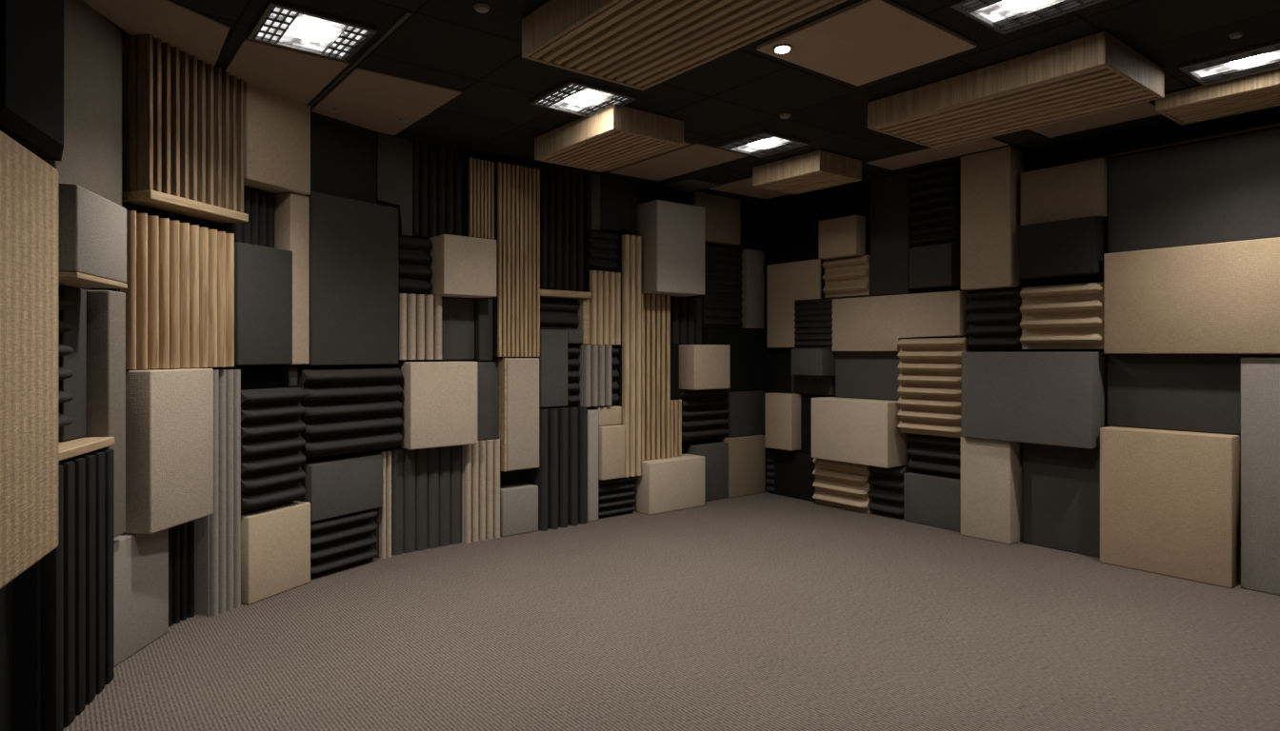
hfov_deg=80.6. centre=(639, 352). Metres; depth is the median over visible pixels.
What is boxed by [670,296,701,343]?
panel
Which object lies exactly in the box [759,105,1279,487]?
wall
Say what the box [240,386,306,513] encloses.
panel
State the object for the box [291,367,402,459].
panel
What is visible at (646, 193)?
wall
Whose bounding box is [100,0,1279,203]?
ceiling
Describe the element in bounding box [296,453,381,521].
acoustic panel
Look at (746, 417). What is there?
acoustic panel
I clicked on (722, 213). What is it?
acoustic panel
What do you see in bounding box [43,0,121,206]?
acoustic panel
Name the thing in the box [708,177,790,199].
ceiling panel
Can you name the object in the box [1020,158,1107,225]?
acoustic panel
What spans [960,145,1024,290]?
acoustic panel
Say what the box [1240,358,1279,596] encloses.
acoustic panel
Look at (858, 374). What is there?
acoustic panel
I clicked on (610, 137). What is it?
ceiling panel
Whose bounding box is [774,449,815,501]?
acoustic panel
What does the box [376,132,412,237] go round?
acoustic panel
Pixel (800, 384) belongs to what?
acoustic panel
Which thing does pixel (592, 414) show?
acoustic panel
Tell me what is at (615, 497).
panel
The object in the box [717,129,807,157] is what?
recessed light
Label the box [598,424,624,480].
acoustic panel
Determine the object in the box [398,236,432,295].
panel
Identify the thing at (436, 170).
panel
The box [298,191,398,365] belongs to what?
acoustic panel
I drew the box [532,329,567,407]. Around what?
acoustic panel
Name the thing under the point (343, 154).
acoustic panel
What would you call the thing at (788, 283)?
acoustic panel
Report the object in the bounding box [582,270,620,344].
panel
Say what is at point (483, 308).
acoustic panel
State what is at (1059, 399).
acoustic panel
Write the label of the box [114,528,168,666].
acoustic panel
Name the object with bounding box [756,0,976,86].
ceiling panel
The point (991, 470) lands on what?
acoustic panel
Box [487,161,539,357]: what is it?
slatted panel
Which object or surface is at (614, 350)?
panel
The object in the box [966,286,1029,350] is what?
panel
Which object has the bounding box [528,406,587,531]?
panel
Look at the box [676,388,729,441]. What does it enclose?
panel
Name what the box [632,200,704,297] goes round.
acoustic panel
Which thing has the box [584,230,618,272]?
panel
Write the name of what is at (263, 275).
acoustic panel
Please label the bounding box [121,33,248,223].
slatted panel
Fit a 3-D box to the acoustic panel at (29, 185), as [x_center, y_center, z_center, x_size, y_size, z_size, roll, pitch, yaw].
[-1.846,0.021,2.122,0.090,1.303,1.000,0,0,-23]
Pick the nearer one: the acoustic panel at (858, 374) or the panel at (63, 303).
the panel at (63, 303)
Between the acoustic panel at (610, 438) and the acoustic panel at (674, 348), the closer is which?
the acoustic panel at (610, 438)
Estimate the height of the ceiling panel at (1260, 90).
0.089 m
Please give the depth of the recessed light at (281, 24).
3.51 m
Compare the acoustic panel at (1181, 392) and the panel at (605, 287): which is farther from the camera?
the panel at (605, 287)
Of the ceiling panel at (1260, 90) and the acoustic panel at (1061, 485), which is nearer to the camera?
the ceiling panel at (1260, 90)
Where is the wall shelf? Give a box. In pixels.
[540,289,591,299]
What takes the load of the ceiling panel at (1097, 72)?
attached to the ceiling
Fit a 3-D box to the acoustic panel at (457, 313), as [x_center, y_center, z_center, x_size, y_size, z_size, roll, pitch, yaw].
[-1.372,-0.173,5.599,0.297,0.460,0.045,0,0,-41]
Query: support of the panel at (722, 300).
attached to the wall at (646, 193)
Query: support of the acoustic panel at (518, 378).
attached to the wall at (646, 193)
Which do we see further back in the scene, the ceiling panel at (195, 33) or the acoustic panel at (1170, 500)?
the acoustic panel at (1170, 500)
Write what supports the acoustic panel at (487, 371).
attached to the wall at (646, 193)
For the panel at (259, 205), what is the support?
attached to the wall at (646, 193)
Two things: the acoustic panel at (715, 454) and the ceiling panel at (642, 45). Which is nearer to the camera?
the ceiling panel at (642, 45)
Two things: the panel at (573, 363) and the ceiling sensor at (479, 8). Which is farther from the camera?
the panel at (573, 363)
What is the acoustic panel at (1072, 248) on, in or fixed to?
attached to the wall at (1066, 152)
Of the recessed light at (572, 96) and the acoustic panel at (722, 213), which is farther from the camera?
the acoustic panel at (722, 213)
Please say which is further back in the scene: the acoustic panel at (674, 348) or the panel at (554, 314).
the acoustic panel at (674, 348)
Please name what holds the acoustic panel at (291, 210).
attached to the wall at (646, 193)
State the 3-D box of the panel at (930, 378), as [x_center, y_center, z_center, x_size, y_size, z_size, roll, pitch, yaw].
[2.363,0.278,6.074,0.235,0.780,0.572,0,0,-38]
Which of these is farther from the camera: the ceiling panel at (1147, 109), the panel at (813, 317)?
the panel at (813, 317)
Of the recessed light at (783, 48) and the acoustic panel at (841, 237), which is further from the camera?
the acoustic panel at (841, 237)
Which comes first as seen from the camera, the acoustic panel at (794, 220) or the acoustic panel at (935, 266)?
the acoustic panel at (935, 266)
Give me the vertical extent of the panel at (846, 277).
0.349 m
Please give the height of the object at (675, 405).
0.515 m
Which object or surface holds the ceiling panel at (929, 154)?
attached to the ceiling
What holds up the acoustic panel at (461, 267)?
attached to the wall at (646, 193)
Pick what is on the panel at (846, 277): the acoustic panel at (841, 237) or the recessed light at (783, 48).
the acoustic panel at (841, 237)
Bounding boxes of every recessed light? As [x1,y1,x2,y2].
[247,0,377,61]
[529,78,636,117]
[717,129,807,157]
[772,43,792,53]
[950,0,1105,34]
[1179,39,1279,85]
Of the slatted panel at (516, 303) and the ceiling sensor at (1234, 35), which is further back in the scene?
the slatted panel at (516, 303)
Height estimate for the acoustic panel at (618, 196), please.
0.456 m
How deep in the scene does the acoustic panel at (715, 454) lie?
7.13 m
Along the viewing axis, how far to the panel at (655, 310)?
6.66 m
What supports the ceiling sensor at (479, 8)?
attached to the ceiling
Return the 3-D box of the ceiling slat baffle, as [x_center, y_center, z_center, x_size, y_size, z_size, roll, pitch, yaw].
[1.327,-1.425,6.022,0.520,0.157,0.680,0,0,-38]
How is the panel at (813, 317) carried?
attached to the acoustic panel at (788, 283)
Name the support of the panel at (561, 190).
attached to the wall at (646, 193)
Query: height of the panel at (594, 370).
0.508 m
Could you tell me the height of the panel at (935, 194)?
0.638 m
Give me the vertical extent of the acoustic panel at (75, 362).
0.630 m
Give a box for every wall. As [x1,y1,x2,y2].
[75,144,759,486]
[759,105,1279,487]
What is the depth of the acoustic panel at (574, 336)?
6.15 m
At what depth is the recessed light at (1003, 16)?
3.30 m
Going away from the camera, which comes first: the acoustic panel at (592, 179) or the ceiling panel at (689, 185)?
the acoustic panel at (592, 179)
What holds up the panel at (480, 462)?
on the floor
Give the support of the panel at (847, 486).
on the floor
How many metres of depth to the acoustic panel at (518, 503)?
5.79 m
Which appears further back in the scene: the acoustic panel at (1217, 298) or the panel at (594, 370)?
the panel at (594, 370)
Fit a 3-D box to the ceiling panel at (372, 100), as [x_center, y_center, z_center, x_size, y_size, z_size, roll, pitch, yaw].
[-1.598,-1.503,4.599,0.600,0.012,1.090,0,0,-38]
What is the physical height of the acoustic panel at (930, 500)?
0.397 m
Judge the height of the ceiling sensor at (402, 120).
0.014 m
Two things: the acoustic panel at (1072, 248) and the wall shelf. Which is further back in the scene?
the wall shelf
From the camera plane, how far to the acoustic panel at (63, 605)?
2.83 m
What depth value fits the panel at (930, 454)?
6.09 m
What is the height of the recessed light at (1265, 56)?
0.024 m
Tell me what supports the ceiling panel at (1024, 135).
attached to the ceiling
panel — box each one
[0,130,58,589]
[12,437,114,730]
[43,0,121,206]
[58,183,127,288]
[58,285,86,441]
[58,296,73,427]
[82,290,125,538]
[83,0,229,67]
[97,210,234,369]
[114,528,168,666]
[123,368,213,534]
[168,520,194,626]
[194,369,240,617]
[223,186,274,247]
[224,38,348,104]
[234,241,292,365]
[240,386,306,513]
[240,500,310,604]
[243,81,310,195]
[274,192,309,364]
[279,365,298,386]
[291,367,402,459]
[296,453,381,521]
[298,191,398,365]
[310,67,461,135]
[310,111,376,203]
[310,508,377,578]
[372,450,391,559]
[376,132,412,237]
[385,445,460,555]
[396,361,477,449]
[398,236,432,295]
[398,293,441,359]
[412,140,461,238]
[427,234,496,299]
[441,297,474,359]
[460,439,499,543]
[473,299,492,360]
[477,361,498,440]
[493,358,539,471]
[500,469,528,486]
[500,483,538,537]
[521,0,847,90]
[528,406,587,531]
[530,163,583,291]
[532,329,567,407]
[534,103,683,172]
[540,299,578,329]
[561,329,582,343]
[567,345,579,406]
[574,344,611,406]
[575,299,589,344]
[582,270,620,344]
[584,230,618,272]
[586,173,599,231]
[587,408,598,521]
[589,405,621,425]
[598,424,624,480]
[598,476,635,518]
[600,175,637,234]
[603,141,690,171]
[609,142,747,180]
[611,345,619,405]
[612,234,640,477]
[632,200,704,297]
[632,454,704,515]
[660,178,719,192]
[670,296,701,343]
[670,343,679,399]
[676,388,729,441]
[679,344,729,390]
[686,441,728,501]
[687,191,739,245]
[700,244,742,328]
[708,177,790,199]
[719,435,765,498]
[725,390,764,438]
[741,248,763,328]
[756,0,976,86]
[765,347,795,393]
[765,392,804,451]
[765,449,776,494]
[767,259,821,347]
[770,181,867,264]
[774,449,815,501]
[791,348,836,376]
[791,375,835,395]
[794,298,833,348]
[800,396,817,454]
[811,397,908,468]
[812,458,871,513]
[819,215,865,259]
[822,255,870,298]
[832,290,968,351]
[835,351,899,400]
[866,137,1009,170]
[867,30,1163,149]
[869,465,910,519]
[870,171,915,296]
[897,338,975,438]
[903,472,960,532]
[907,433,960,479]
[909,162,960,247]
[909,242,960,289]
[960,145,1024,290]
[960,437,1022,544]
[961,352,1107,449]
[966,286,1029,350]
[993,129,1043,143]
[1019,216,1107,279]
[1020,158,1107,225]
[1020,281,1103,349]
[1022,442,1099,558]
[1027,101,1160,138]
[1100,426,1240,588]
[1103,237,1279,354]
[1107,127,1279,253]
[1107,354,1246,435]
[1155,68,1279,124]
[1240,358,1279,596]
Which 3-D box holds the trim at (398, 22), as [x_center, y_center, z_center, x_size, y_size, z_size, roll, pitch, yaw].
[-1.557,-1.504,4.021,0.020,0.011,1.750,0,0,-38]
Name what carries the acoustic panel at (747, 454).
on the floor
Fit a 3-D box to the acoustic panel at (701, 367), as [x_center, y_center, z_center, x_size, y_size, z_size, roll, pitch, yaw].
[0.587,0.137,7.044,0.459,0.410,0.265,0,0,-39]
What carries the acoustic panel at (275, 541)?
on the floor
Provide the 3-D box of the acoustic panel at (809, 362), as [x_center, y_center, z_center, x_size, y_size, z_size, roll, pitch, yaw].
[1.624,0.090,6.993,0.265,0.247,0.361,0,0,-38]
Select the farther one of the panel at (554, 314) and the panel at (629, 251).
the panel at (629, 251)
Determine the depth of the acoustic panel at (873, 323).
6.31 m
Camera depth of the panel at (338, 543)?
4.83 m
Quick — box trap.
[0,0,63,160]
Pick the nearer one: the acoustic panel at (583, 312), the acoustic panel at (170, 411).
the acoustic panel at (170, 411)
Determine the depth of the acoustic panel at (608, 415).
6.36 m
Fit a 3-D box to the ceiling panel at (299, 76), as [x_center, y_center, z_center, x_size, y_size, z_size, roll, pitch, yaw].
[-2.001,-1.503,4.149,0.490,0.012,0.959,0,0,-38]
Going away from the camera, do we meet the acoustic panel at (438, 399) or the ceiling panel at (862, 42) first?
the ceiling panel at (862, 42)
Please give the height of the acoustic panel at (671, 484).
0.448 m
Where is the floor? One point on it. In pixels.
(764, 611)
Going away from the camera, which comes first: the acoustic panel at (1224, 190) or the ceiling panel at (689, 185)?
the acoustic panel at (1224, 190)
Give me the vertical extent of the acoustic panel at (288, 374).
0.125 m
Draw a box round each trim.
[308,10,411,107]
[1076,121,1279,162]
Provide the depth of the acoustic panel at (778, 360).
7.43 m
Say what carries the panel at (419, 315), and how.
attached to the wall at (646, 193)
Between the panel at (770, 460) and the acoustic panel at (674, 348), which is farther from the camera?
the panel at (770, 460)
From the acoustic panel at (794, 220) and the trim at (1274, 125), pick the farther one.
the acoustic panel at (794, 220)
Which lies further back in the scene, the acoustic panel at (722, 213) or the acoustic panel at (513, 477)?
the acoustic panel at (722, 213)
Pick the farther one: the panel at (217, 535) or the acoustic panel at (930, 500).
the acoustic panel at (930, 500)
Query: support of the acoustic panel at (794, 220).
attached to the wall at (1066, 152)
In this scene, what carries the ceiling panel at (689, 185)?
attached to the ceiling
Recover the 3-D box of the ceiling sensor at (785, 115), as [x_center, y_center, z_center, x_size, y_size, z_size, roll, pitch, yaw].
[0.923,-1.502,4.803,0.070,0.014,0.070,0,0,-38]
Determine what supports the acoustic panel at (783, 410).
attached to the wall at (1066, 152)
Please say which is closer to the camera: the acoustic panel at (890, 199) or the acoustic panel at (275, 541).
the acoustic panel at (275, 541)
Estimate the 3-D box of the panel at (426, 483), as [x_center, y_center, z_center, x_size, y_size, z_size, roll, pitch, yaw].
[-1.539,1.036,5.401,0.533,0.729,0.115,0,0,-42]
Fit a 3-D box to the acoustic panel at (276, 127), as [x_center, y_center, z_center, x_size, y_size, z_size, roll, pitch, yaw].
[-2.169,-1.231,4.415,0.175,0.544,0.457,0,0,21]
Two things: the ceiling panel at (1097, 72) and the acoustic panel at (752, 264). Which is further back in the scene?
the acoustic panel at (752, 264)
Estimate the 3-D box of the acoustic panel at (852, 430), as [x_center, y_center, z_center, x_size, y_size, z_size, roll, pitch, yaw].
[1.908,0.682,6.590,0.315,0.541,0.792,0,0,-38]
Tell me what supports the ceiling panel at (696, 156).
attached to the ceiling
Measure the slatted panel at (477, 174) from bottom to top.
0.582 m
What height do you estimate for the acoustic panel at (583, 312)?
0.375 m
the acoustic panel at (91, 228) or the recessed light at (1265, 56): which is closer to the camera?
the acoustic panel at (91, 228)
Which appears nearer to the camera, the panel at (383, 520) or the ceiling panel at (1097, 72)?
the ceiling panel at (1097, 72)
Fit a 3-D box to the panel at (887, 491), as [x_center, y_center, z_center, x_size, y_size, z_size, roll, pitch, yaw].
[2.128,1.180,6.431,0.165,0.440,0.338,0,0,-38]
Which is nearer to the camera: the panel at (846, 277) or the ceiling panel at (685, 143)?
the ceiling panel at (685, 143)
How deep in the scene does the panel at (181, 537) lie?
3.93 m
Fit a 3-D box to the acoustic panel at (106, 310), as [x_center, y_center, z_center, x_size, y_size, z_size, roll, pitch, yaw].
[-2.373,0.272,3.306,0.157,1.080,0.142,0,0,-9]
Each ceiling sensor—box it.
[399,118,410,122]
[473,3,489,13]
[779,113,790,119]
[1228,31,1243,39]
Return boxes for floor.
[63,490,1279,730]
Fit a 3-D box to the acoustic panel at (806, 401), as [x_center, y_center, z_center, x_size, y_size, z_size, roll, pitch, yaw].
[1.607,0.690,7.169,0.075,0.541,0.138,0,0,-38]

